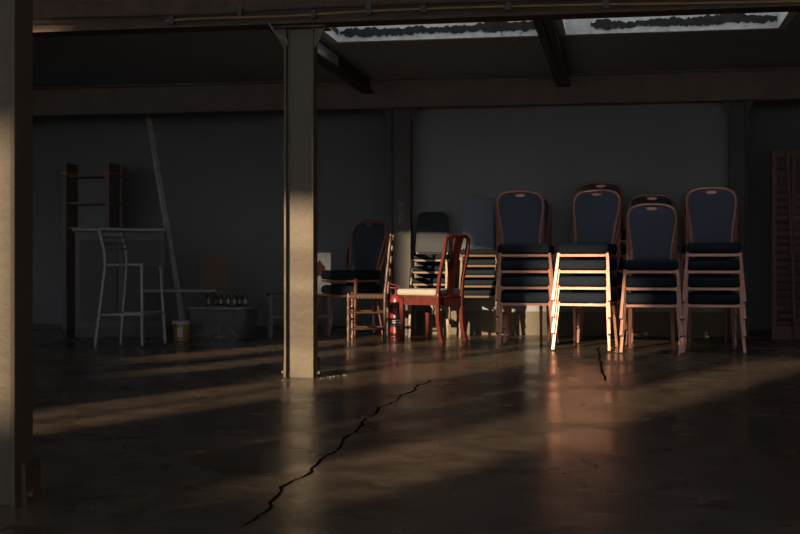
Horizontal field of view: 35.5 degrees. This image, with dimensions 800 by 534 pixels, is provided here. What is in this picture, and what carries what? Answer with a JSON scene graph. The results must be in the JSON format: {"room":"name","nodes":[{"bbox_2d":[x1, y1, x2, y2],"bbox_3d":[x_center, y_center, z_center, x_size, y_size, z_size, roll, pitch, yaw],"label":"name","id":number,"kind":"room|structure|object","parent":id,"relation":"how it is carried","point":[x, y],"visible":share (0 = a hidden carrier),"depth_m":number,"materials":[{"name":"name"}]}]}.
{"room":"warehouse","nodes":[
{"label":"warehouse","id":0,"kind":"room"},
{"bbox_2d":[0,324,799,533],"bbox_3d":[-0.783,0.799,4.200,26.000,0.202,22.000,0,0,10],"label":"floor","id":1,"kind":"structure","parent":0,"point":[198,435],"depth_m":5.13,"materials":[{"name":"concrete"}]},
{"bbox_2d":[0,0,40,507],"bbox_3d":[-1.195,-0.575,3.687,0.345,2.550,0.175,0,0,10],"label":"steel column","id":2,"kind":"structure","parent":1,"relation":"on","point":[20,474],"depth_m":3.66,"materials":[{"name":"beige paint"}]},
{"bbox_2d":[60,162,121,328],"bbox_3d":[-3.455,-0.220,13.957,0.613,1.840,0.331,0,0,10],"label":"shelf unit","id":3,"kind":"object","parent":1,"relation":"on","point":[91,194],"visible":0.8,"depth_m":13.97,"materials":[{"name":"brown wood"}]},
{"bbox_2d":[72,227,166,336],"bbox_3d":[-2.789,0.162,12.482,0.910,1.076,0.420,0,0,-10],"label":"counter","id":4,"kind":"object","parent":1,"relation":"on","point":[144,245],"depth_m":12.33,"materials":[{"name":"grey wood"}]},
{"bbox_2d":[72,227,166,232],"bbox_3d":[-2.789,-0.358,12.482,0.910,0.036,0.420,0,0,-10],"label":"countertop","id":5,"kind":"structure","parent":4,"relation":"on","point":[74,229],"depth_m":12.29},
{"bbox_2d":[94,230,166,344],"bbox_3d":[-2.420,0.185,11.250,0.489,1.033,0.511,0,0,10],"label":"bar stool","id":6,"kind":"object","parent":1,"relation":"on","point":[126,264],"visible":1,"depth_m":11.15,"materials":[{"name":"grey metal"}]},
{"bbox_2d":[146,117,184,318],"bbox_3d":[-2.378,-0.427,12.725,0.668,2.220,0.052,0,0,45],"label":"plank","id":7,"kind":"object","parent":1,"relation":"on","point":[148,120],"visible":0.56,"depth_m":12.73,"materials":[{"name":"wood"}]},
{"bbox_2d":[137,289,215,339],"bbox_3d":[-2.141,0.461,11.984,0.714,0.478,0.340,0,0,-16],"label":"bench","id":8,"kind":"object","parent":1,"relation":"on","point":[209,313],"visible":0.7,"depth_m":11.91,"materials":[{"name":"brown wood"}]},
{"bbox_2d":[198,253,228,288],"bbox_3d":[-1.797,0.052,12.052,0.292,0.351,0.050,0,0,-16],"label":"wooden board","id":9,"kind":"object","parent":8,"relation":"on","point":[213,268],"visible":1,"depth_m":12.04,"materials":[{"name":"brown wood"}]},
{"bbox_2d":[172,319,190,340],"bbox_3d":[-2.039,0.596,11.667,0.174,0.208,0.172,0,0,0],"label":"tub","id":10,"kind":"object","parent":1,"relation":"on","point":[181,327],"visible":1,"depth_m":11.60,"materials":[{"name":"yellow plastic"}]},
{"bbox_2d":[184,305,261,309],"bbox_3d":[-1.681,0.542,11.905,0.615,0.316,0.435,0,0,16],"label":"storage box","id":11,"kind":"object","parent":1,"relation":"on","point":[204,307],"visible":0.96,"depth_m":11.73,"materials":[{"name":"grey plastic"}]},
{"bbox_2d":[203,321,211,337],"bbox_3d":[-1.824,0.599,11.842,0.079,0.158,0.026,0,0,16],"label":"wood offcut","id":12,"kind":"object","parent":11,"relation":"in","point":[204,322],"visible":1,"depth_m":11.83,"materials":[{"name":"brown wood"}]},
{"bbox_2d":[206,292,209,305],"bbox_3d":[-1.831,0.315,11.950,0.047,0.138,0.047,0,0,10],"label":"glass bottle","id":13,"kind":"object","parent":11,"relation":"on","point":[208,293],"visible":1,"depth_m":11.93,"materials":[{"name":"grey glass"}]},
{"bbox_2d":[204,326,217,337],"bbox_3d":[-1.784,0.627,11.799,0.144,0.113,0.026,0,0,16],"label":"wood offcut","id":14,"kind":"object","parent":11,"relation":"in","point":[213,330],"visible":1,"depth_m":11.79,"materials":[{"name":"brown wood"}]},
{"bbox_2d":[214,292,216,305],"bbox_3d":[-1.783,0.315,12.050,0.047,0.138,0.047,0,0,39],"label":"glass bottle","id":15,"kind":"object","parent":11,"relation":"on","point":[215,296],"visible":0.83,"depth_m":12.03,"materials":[{"name":"grey glass"}]},
{"bbox_2d":[219,291,222,305],"bbox_3d":[-1.726,0.315,12.050,0.047,0.138,0.047,0,0,-30],"label":"glass bottle","id":16,"kind":"object","parent":11,"relation":"on","point":[220,296],"visible":1,"depth_m":12.03,"materials":[{"name":"grey glass"}]},
{"bbox_2d":[214,335,230,338],"bbox_3d":[-1.669,0.666,11.766,0.161,0.039,0.026,0,0,16],"label":"wood offcut","id":17,"kind":"object","parent":11,"relation":"in","point":[219,336],"visible":1,"depth_m":11.75,"materials":[{"name":"brown wood"}]},
{"bbox_2d":[226,292,230,305],"bbox_3d":[-1.639,0.315,11.950,0.047,0.138,0.047,0,0,20],"label":"glass bottle","id":18,"kind":"object","parent":11,"relation":"on","point":[228,298],"visible":1,"depth_m":11.94,"materials":[{"name":"grey glass"}]},
{"bbox_2d":[225,325,238,338],"bbox_3d":[-1.584,0.618,11.773,0.132,0.129,0.026,0,0,16],"label":"wood offcut","id":19,"kind":"object","parent":11,"relation":"in","point":[229,329],"visible":1,"depth_m":11.76,"materials":[{"name":"brown wood"}]},
{"bbox_2d":[232,292,236,305],"bbox_3d":[-1.585,0.315,11.970,0.047,0.138,0.047,0,0,-20],"label":"glass bottle","id":20,"kind":"object","parent":11,"relation":"on","point":[234,298],"visible":0.97,"depth_m":11.96,"materials":[{"name":"grey glass"}]},
{"bbox_2d":[237,291,241,305],"bbox_3d":[-1.547,0.315,12.050,0.047,0.138,0.047,0,0,30],"label":"glass bottle","id":21,"kind":"object","parent":11,"relation":"on","point":[239,298],"visible":1,"depth_m":12.03,"materials":[{"name":"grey glass"}]},
{"bbox_2d":[243,292,247,305],"bbox_3d":[-1.477,0.315,11.950,0.047,0.138,0.047,0,0,-11],"label":"glass bottle","id":22,"kind":"object","parent":11,"relation":"on","point":[245,298],"visible":1,"depth_m":11.94,"materials":[{"name":"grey glass"}]},
{"bbox_2d":[267,293,330,336],"bbox_3d":[-1.012,0.486,12.478,0.610,0.427,0.400,0,0,-9],"label":"table","id":23,"kind":"object","parent":1,"relation":"on","point":[327,300],"visible":0.84,"depth_m":12.34,"materials":[{"name":"brown wood"}]},
{"bbox_2d":[318,253,330,293],"bbox_3d":[-0.770,0.071,12.420,0.170,0.405,0.099,0,0,0],"label":"paper bag","id":24,"kind":"object","parent":23,"relation":"on","point":[324,259],"visible":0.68,"depth_m":12.39,"materials":[{"name":"white paper"}]},
{"bbox_2d":[272,24,330,377],"bbox_3d":[-0.624,-0.400,7.867,0.350,2.200,0.170,0,0,10],"label":"steel column","id":25,"kind":"structure","parent":1,"relation":"on","point":[301,359],"depth_m":7.85,"materials":[{"name":"beige paint"}]},
{"bbox_2d":[33,0,799,37],"bbox_3d":[-0.653,-1.730,7.812,17.000,0.460,0.170,0,0,10],"label":"steel beam","id":26,"kind":"structure","parent":25,"relation":"on","point":[41,8],"depth_m":7.78,"materials":[{"name":"grey metal"}]},
{"bbox_2d":[268,23,287,44],"bbox_3d":[-0.755,-1.439,7.750,0.125,0.140,0.012,0,0,0],"label":"loose cable","id":27,"kind":"object","parent":26,"relation":"hanging from","point":[271,27],"visible":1,"depth_m":7.75,"materials":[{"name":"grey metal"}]},
{"bbox_2d":[33,0,602,18],"bbox_3d":[-0.368,-1.582,7.660,5.750,0.062,0.034,0,0,10],"label":"conduit pipe","id":28,"kind":"object","parent":26,"relation":"attached to","point":[240,12],"visible":0.97,"depth_m":7.69,"materials":[{"name":"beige metal"}]},
{"bbox_2d":[165,0,799,24],"bbox_3d":[0.492,-1.545,7.498,3.996,0.065,0.032,0,0,10],"label":"conduit pipe","id":29,"kind":"object","parent":26,"relation":"attached to","point":[605,3],"visible":1,"depth_m":7.50,"materials":[{"name":"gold metal"}]},
{"bbox_2d":[282,374,346,380],"bbox_3d":[-0.511,0.695,7.764,0.522,0.016,0.074,0,0,-44],"label":"rubble","id":30,"kind":"object","parent":1,"relation":"on","point":[343,374],"visible":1,"depth_m":7.86,"materials":[{"name":"paint"}]},
{"bbox_2d":[318,239,387,337],"bbox_3d":[-0.474,0.189,12.486,0.533,1.027,0.660,0,0,34],"label":"banquet chair","id":31,"kind":"object","parent":1,"relation":"on","point":[342,290],"visible":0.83,"depth_m":12.36,"materials":[{"name":"brown wood"},{"name":"dark blue fabric upholstery"}]},
{"bbox_2d":[318,220,387,323],"bbox_3d":[-0.474,0.044,12.486,0.533,1.027,0.660,0,0,34],"label":"banquet chair","id":32,"kind":"object","parent":31,"relation":"on","point":[368,238],"visible":0.99,"depth_m":12.61,"materials":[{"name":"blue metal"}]},
{"bbox_2d":[331,245,380,333],"bbox_3d":[-0.436,0.223,13.253,0.498,0.960,0.617,0,0,12],"label":"banquet chair","id":33,"kind":"object","parent":1,"relation":"on","point":[347,250],"visible":0.12,"depth_m":13.05,"materials":[{"name":"orange metal"}]},
{"bbox_2d":[346,233,394,341],"bbox_3d":[-0.271,0.200,11.703,0.429,1.000,0.442,0,0,3],"label":"chair","id":34,"kind":"object","parent":1,"relation":"on","point":[385,295],"visible":1,"depth_m":11.50,"materials":[{"name":"brown wood"}]},
{"bbox_2d":[390,283,400,336],"bbox_3d":[-0.035,0.433,12.321,0.129,0.534,0.132,0,0,-40],"label":"fire extinguisher","id":35,"kind":"object","parent":1,"relation":"on","point":[394,300],"visible":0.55,"depth_m":12.27,"materials":[{"name":"red metal"}]},
{"bbox_2d":[382,107,420,334],"bbox_3d":[0.015,-0.450,12.659,0.365,2.300,0.180,0,0,10],"label":"steel column","id":36,"kind":"structure","parent":1,"relation":"on","point":[401,118],"depth_m":12.64,"materials":[{"name":"grey paint"}]},
{"bbox_2d":[33,67,799,117],"bbox_3d":[0.841,-1.750,12.544,12.500,0.300,0.180,0,0,10],"label":"steel beam","id":37,"kind":"structure","parent":36,"relation":"on","point":[779,83],"depth_m":12.60,"materials":[{"name":"brown metal"}]},
{"bbox_2d":[408,277,450,337],"bbox_3d":[0.306,0.254,12.432,0.396,0.897,0.582,0,0,6],"label":"upholstered chair","id":38,"kind":"object","parent":1,"relation":"on","point":[448,330],"visible":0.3,"depth_m":12.60,"materials":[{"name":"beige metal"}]},
{"bbox_2d":[408,265,450,325],"bbox_3d":[0.306,0.136,12.432,0.396,0.897,0.582,0,0,6],"label":"upholstered chair","id":39,"kind":"object","parent":38,"relation":"on","point":[417,281],"visible":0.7,"depth_m":12.20,"materials":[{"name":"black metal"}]},
{"bbox_2d":[408,252,448,313],"bbox_3d":[0.306,0.018,12.432,0.396,0.897,0.582,0,0,6],"label":"upholstered chair","id":40,"kind":"object","parent":39,"relation":"on","point":[417,269],"visible":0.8,"depth_m":12.20,"materials":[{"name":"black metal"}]},
{"bbox_2d":[409,212,449,287],"bbox_3d":[0.306,-0.100,12.432,0.396,0.897,0.582,0,0,6],"label":"upholstered chair","id":41,"kind":"object","parent":40,"relation":"on","point":[432,227],"visible":0.87,"depth_m":12.62,"materials":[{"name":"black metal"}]},
{"bbox_2d":[399,234,470,342],"bbox_3d":[0.335,0.205,11.578,0.530,1.000,0.442,0,0,37],"label":"dining chair","id":42,"kind":"object","parent":1,"relation":"on","point":[449,299],"visible":0.97,"depth_m":11.48,"materials":[{"name":"red paint"}]},
{"bbox_2d":[397,288,464,296],"bbox_3d":[0.284,0.243,11.617,0.478,0.066,0.445,0,0,37],"label":"seat cushion","id":43,"kind":"object","parent":42,"relation":"on","point":[410,291],"visible":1,"depth_m":11.47,"materials":[{"name":"beige fabric"}]},
{"bbox_2d":[459,278,496,337],"bbox_3d":[0.778,0.194,12.446,0.396,1.017,0.606,0,0,2],"label":"upholstered chair","id":44,"kind":"object","parent":1,"relation":"on","point":[468,293],"visible":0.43,"depth_m":12.20,"materials":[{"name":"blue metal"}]},
{"bbox_2d":[459,268,495,327],"bbox_3d":[0.778,0.094,12.446,0.396,1.017,0.606,0,0,2],"label":"upholstered chair","id":45,"kind":"object","parent":44,"relation":"on","point":[468,283],"visible":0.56,"depth_m":12.19,"materials":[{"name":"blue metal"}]},
{"bbox_2d":[465,259,496,302],"bbox_3d":[0.778,-0.006,12.446,0.396,1.017,0.606,0,0,2],"label":"upholstered chair","id":46,"kind":"object","parent":45,"relation":"on","point":[469,273],"visible":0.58,"depth_m":12.19,"materials":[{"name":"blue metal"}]},
{"bbox_2d":[461,248,496,285],"bbox_3d":[0.778,-0.106,12.446,0.396,1.017,0.606,0,0,2],"label":"upholstered chair","id":47,"kind":"object","parent":46,"relation":"on","point":[471,263],"visible":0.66,"depth_m":12.19,"materials":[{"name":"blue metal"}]},
{"bbox_2d":[459,196,497,288],"bbox_3d":[0.778,-0.206,12.446,0.396,1.017,0.606,0,0,2],"label":"upholstered chair","id":48,"kind":"object","parent":47,"relation":"on","point":[477,220],"visible":0.76,"depth_m":12.63,"materials":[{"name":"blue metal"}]},
{"bbox_2d":[495,246,555,349],"bbox_3d":[1.047,0.223,10.676,0.498,0.960,0.617,0,0,1],"label":"banquet chair","id":49,"kind":"object","parent":1,"relation":"on","point":[509,297],"visible":0.33,"depth_m":10.44,"materials":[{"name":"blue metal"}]},
{"bbox_2d":[495,231,552,333],"bbox_3d":[1.047,0.087,10.676,0.498,0.960,0.617,0,0,1],"label":"banquet chair","id":50,"kind":"object","parent":49,"relation":"on","point":[508,280],"visible":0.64,"depth_m":10.44,"materials":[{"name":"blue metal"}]},
{"bbox_2d":[495,215,552,317],"bbox_3d":[1.047,-0.049,10.676,0.498,0.960,0.617,0,0,1],"label":"banquet chair","id":51,"kind":"object","parent":50,"relation":"on","point":[508,264],"visible":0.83,"depth_m":10.44,"materials":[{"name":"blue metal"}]},
{"bbox_2d":[495,190,553,300],"bbox_3d":[1.047,-0.185,10.676,0.498,0.960,0.617,0,0,1],"label":"banquet chair","id":52,"kind":"object","parent":51,"relation":"on","point":[520,217],"visible":0.99,"depth_m":10.87,"materials":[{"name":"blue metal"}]},
{"bbox_2d":[503,258,558,344],"bbox_3d":[1.190,0.223,11.457,0.498,0.960,0.617,0,0,4],"label":"banquet chair","id":53,"kind":"object","parent":1,"relation":"on","point":[544,290],"visible":0.05,"depth_m":11.63,"materials":[{"name":"orange metal"}]},
{"bbox_2d":[503,235,558,328],"bbox_3d":[1.190,0.087,11.457,0.498,0.960,0.617,0,0,4],"label":"banquet chair","id":54,"kind":"object","parent":53,"relation":"on","point":[550,243],"visible":0.09,"depth_m":11.20,"materials":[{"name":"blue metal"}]},
{"bbox_2d":[503,220,553,313],"bbox_3d":[1.190,-0.049,11.457,0.498,0.960,0.617,0,0,4],"label":"banquet chair","id":55,"kind":"object","parent":54,"relation":"on","point":[550,229],"visible":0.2,"depth_m":11.61,"materials":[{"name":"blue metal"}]},
{"bbox_2d":[542,196,555,274],"bbox_3d":[1.190,-0.185,11.457,0.498,0.960,0.617,0,0,4],"label":"banquet chair","id":56,"kind":"object","parent":55,"relation":"on","point":[548,208],"visible":0.14,"depth_m":11.65,"materials":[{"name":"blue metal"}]},
{"bbox_2d":[551,245,620,351],"bbox_3d":[1.597,0.223,10.533,0.498,0.960,0.617,0,0,22],"label":"banquet chair","id":57,"kind":"object","parent":1,"relation":"on","point":[579,297],"visible":0.48,"depth_m":10.37,"materials":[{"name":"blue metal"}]},
{"bbox_2d":[551,229,620,335],"bbox_3d":[1.597,0.087,10.533,0.498,0.960,0.617,0,0,22],"label":"banquet chair","id":58,"kind":"object","parent":57,"relation":"on","point":[582,281],"visible":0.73,"depth_m":10.35,"materials":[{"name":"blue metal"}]},
{"bbox_2d":[551,213,620,318],"bbox_3d":[1.597,-0.049,10.533,0.498,0.960,0.617,0,0,22],"label":"banquet chair","id":59,"kind":"object","parent":58,"relation":"on","point":[581,264],"visible":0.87,"depth_m":10.35,"materials":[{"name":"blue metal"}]},
{"bbox_2d":[551,189,620,301],"bbox_3d":[1.597,-0.185,10.533,0.498,0.960,0.617,0,0,22],"label":"banquet chair","id":60,"kind":"object","parent":59,"relation":"on","point":[595,215],"visible":0.98,"depth_m":10.69,"materials":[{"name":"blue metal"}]},
{"bbox_2d":[577,258,631,343],"bbox_3d":[1.864,0.223,11.528,0.498,0.960,0.617,0,0,6],"label":"banquet chair","id":61,"kind":"object","parent":1,"relation":"on","point":[580,330],"visible":0.04,"depth_m":11.68,"materials":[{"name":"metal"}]},
{"bbox_2d":[577,243,622,328],"bbox_3d":[1.864,0.087,11.528,0.498,0.960,0.617,0,0,6],"label":"banquet chair","id":62,"kind":"object","parent":61,"relation":"on","point":[619,277],"visible":0.05,"depth_m":11.27,"materials":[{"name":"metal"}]},
{"bbox_2d":[577,221,626,313],"bbox_3d":[1.864,-0.049,11.528,0.498,0.960,0.617,0,0,6],"label":"banquet chair","id":63,"kind":"object","parent":62,"relation":"on","point":[621,268],"visible":0.11,"depth_m":11.27,"materials":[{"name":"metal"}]},
{"bbox_2d":[620,207,627,270],"bbox_3d":[1.864,-0.185,11.528,0.498,0.960,0.617,0,0,6],"label":"banquet chair","id":64,"kind":"object","parent":63,"relation":"on","point":[623,247],"visible":0.07,"depth_m":11.28,"materials":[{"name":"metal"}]},
{"bbox_2d":[578,181,626,245],"bbox_3d":[1.864,-0.321,11.528,0.498,0.960,0.617,0,0,6],"label":"banquet chair","id":65,"kind":"object","parent":64,"relation":"on","point":[613,186],"visible":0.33,"depth_m":11.79,"materials":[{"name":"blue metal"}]},
{"bbox_2d":[619,246,682,353],"bbox_3d":[2.058,0.223,10.234,0.498,0.960,0.617,0,0,12],"label":"banquet chair","id":66,"kind":"object","parent":1,"relation":"on","point":[636,298],"visible":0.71,"depth_m":10.02,"materials":[{"name":"fabric"},{"name":"painted metal"}]},
{"bbox_2d":[619,230,682,336],"bbox_3d":[2.058,0.087,10.234,0.498,0.960,0.617,0,0,12],"label":"banquet chair","id":67,"kind":"object","parent":66,"relation":"on","point":[637,281],"visible":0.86,"depth_m":10.02,"materials":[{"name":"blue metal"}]},
{"bbox_2d":[619,203,682,319],"bbox_3d":[2.058,-0.049,10.234,0.498,0.960,0.617,0,0,12],"label":"banquet chair","id":68,"kind":"object","parent":67,"relation":"on","point":[651,231],"visible":1,"depth_m":10.42,"materials":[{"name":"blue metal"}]},
{"bbox_2d":[625,291,682,345],"bbox_3d":[2.262,0.223,11.176,0.498,0.960,0.617,0,0,9],"label":"banquet chair","id":69,"kind":"object","parent":1,"relation":"on","point":[627,333],"visible":0.02,"depth_m":11.35,"materials":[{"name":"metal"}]},
{"bbox_2d":[625,276,682,330],"bbox_3d":[2.262,0.087,11.176,0.498,0.960,0.617,0,0,9],"label":"banquet chair","id":70,"kind":"object","parent":69,"relation":"on","point":[627,317],"visible":0.02,"depth_m":10.92,"materials":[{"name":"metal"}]},
{"bbox_2d":[626,270,682,314],"bbox_3d":[2.262,-0.049,11.176,0.498,0.960,0.617,0,0,9],"label":"banquet chair","id":71,"kind":"object","parent":70,"relation":"on","point":[627,308],"visible":0.02,"depth_m":10.91,"materials":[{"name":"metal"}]},
{"bbox_2d":[626,193,682,299],"bbox_3d":[2.262,-0.185,11.176,0.498,0.960,0.617,0,0,9],"label":"banquet chair","id":72,"kind":"object","parent":71,"relation":"on","point":[651,197],"visible":0.27,"depth_m":11.43,"materials":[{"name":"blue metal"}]},
{"bbox_2d":[678,247,736,346],"bbox_3d":[2.742,0.223,11.187,0.498,0.960,0.617,0,0,12],"label":"banquet chair","id":73,"kind":"object","parent":1,"relation":"on","point":[725,308],"visible":0.03,"depth_m":11.33,"materials":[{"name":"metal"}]},
{"bbox_2d":[682,233,736,330],"bbox_3d":[2.742,0.087,11.187,0.498,0.960,0.617,0,0,12],"label":"banquet chair","id":74,"kind":"object","parent":73,"relation":"on","point":[683,243],"visible":0.09,"depth_m":11.43,"materials":[{"name":"orange metal"}]},
{"bbox_2d":[682,218,736,314],"bbox_3d":[2.742,-0.049,11.187,0.498,0.960,0.617,0,0,12],"label":"banquet chair","id":75,"kind":"object","parent":74,"relation":"on","point":[683,229],"visible":0.09,"depth_m":11.42,"materials":[{"name":"orange metal"}]},
{"bbox_2d":[681,198,735,292],"bbox_3d":[2.742,-0.185,11.187,0.498,0.960,0.617,0,0,12],"label":"banquet chair","id":76,"kind":"object","parent":75,"relation":"on","point":[683,202],"visible":0.11,"depth_m":11.22,"materials":[{"name":"orange metal"}]},
{"bbox_2d":[682,249,745,354],"bbox_3d":[2.554,0.223,10.211,0.498,0.960,0.617,0,0,12],"label":"banquet chair","id":77,"kind":"object","parent":1,"relation":"on","point":[697,298],"visible":0.38,"depth_m":10.00,"materials":[{"name":"fabric"},{"name":"painted metal"}]},
{"bbox_2d":[682,230,745,337],"bbox_3d":[2.554,0.087,10.211,0.498,0.960,0.617,0,0,12],"label":"banquet chair","id":78,"kind":"object","parent":77,"relation":"on","point":[697,281],"visible":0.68,"depth_m":9.99,"materials":[{"name":"fabric"},{"name":"painted metal"}]},
{"bbox_2d":[682,214,746,319],"bbox_3d":[2.554,-0.049,10.211,0.498,0.960,0.617,0,0,12],"label":"banquet chair","id":79,"kind":"object","parent":78,"relation":"on","point":[697,263],"visible":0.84,"depth_m":9.99,"materials":[{"name":"fabric"},{"name":"painted metal"}]},
{"bbox_2d":[682,187,746,302],"bbox_3d":[2.554,-0.185,10.211,0.498,0.960,0.617,0,0,12],"label":"banquet chair","id":80,"kind":"object","parent":79,"relation":"on","point":[711,215],"visible":0.98,"depth_m":10.40,"materials":[{"name":"fabric"},{"name":"painted metal"}]},
{"bbox_2d":[720,99,755,338],"bbox_3d":[3.263,-0.450,12.089,0.320,2.300,0.180,0,0,10],"label":"steel column","id":81,"kind":"structure","parent":1,"relation":"on","point":[737,110],"depth_m":12.07,"materials":[{"name":"grey paint"}]},
{"bbox_2d":[771,151,799,338],"bbox_3d":[3.961,-0.200,11.986,0.795,1.800,0.040,0,0,2],"label":"louvered shutter","id":82,"kind":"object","parent":1,"relation":"on","point":[779,329],"depth_m":11.99,"materials":[{"name":"brown wood"}]},
{"bbox_2d":[786,150,797,338],"bbox_3d":[3.714,-0.210,11.850,0.030,1.791,0.143,0,0,-26],"label":"wooden pole","id":83,"kind":"object","parent":1,"relation":"on","point":[787,151],"visible":1,"depth_m":11.84,"materials":[{"name":"brown wood"}]},
{"bbox_2d":[33,101,799,329],"bbox_3d":[1.154,-0.600,14.317,12.900,2.600,0.200,0,0,10],"label":"wall","id":84,"kind":"structure","parent":0,"point":[222,175],"depth_m":14.75,"materials":[{"name":"paint"}]},
{"bbox_2d":[33,12,799,86],"bbox_3d":[0.568,-1.970,10.993,12.900,0.140,6.950,0,0,10],"label":"ceiling","id":85,"kind":"structure","parent":0,"point":[243,55],"depth_m":11.23,"materials":[{"name":"grey paint"}]},
{"bbox_2d":[269,29,374,93],"bbox_3d":[-0.709,-1.820,10.376,0.120,0.160,4.589,0,0,10],"label":"rafter","id":86,"kind":"object","parent":85,"relation":"attached to","point":[345,71],"visible":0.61,"depth_m":11.60,"materials":[{"name":"wood"}]},
{"bbox_2d":[318,42,337,65],"bbox_3d":[-0.630,-1.820,10.773,0.008,0.120,0.850,0,0,10],"label":"batten","id":87,"kind":"object","parent":86,"relation":"attached to","point":[323,50],"visible":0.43,"depth_m":10.78,"materials":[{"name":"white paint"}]},
{"bbox_2d":[322,21,537,42],"bbox_3d":[0.248,-2.110,10.100,1.820,0.420,0.840,0,0,10],"label":"skylight","id":88,"kind":"object","parent":85,"relation":"attached to","point":[509,29],"depth_m":10.46,"materials":[{"name":"glass"}]},
{"bbox_2d":[498,21,523,41],"bbox_3d":[0.853,-1.811,9.600,0.206,0.188,0.007,0,0,0],"label":"hanging wire","id":89,"kind":"object","parent":88,"relation":"hanging from","point":[523,21],"visible":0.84,"depth_m":9.60,"materials":[{"name":"grey metal"}]},
{"bbox_2d":[533,20,570,86],"bbox_3d":[1.211,-1.830,10.037,0.140,0.140,4.589,0,0,10],"label":"rafter","id":90,"kind":"object","parent":85,"relation":"attached to","point":[545,29],"visible":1,"depth_m":10.21,"materials":[{"name":"wood"}]},
{"bbox_2d":[555,12,796,35],"bbox_3d":[2.129,-2.110,9.769,1.800,0.420,0.840,0,0,10],"label":"skylight","id":91,"kind":"object","parent":85,"relation":"attached to","point":[773,20],"depth_m":10.11,"materials":[{"name":"glass"}]},
{"bbox_2d":[412,102,727,333],"bbox_3d":[1.844,-0.600,13.332,3.328,2.600,1.500,0,0,10],"label":"wall","id":92,"kind":"structure","parent":0,"point":[674,150],"depth_m":12.61,"materials":[{"name":"grey paint"}]},
{"bbox_2d":[417,311,724,336],"bbox_3d":[1.689,0.580,12.598,3.078,0.240,0.040,0,0,10],"label":"baseboard","id":93,"kind":"structure","parent":92,"relation":"attached to","point":[476,322],"depth_m":12.57,"materials":[{"name":"beige paint"}]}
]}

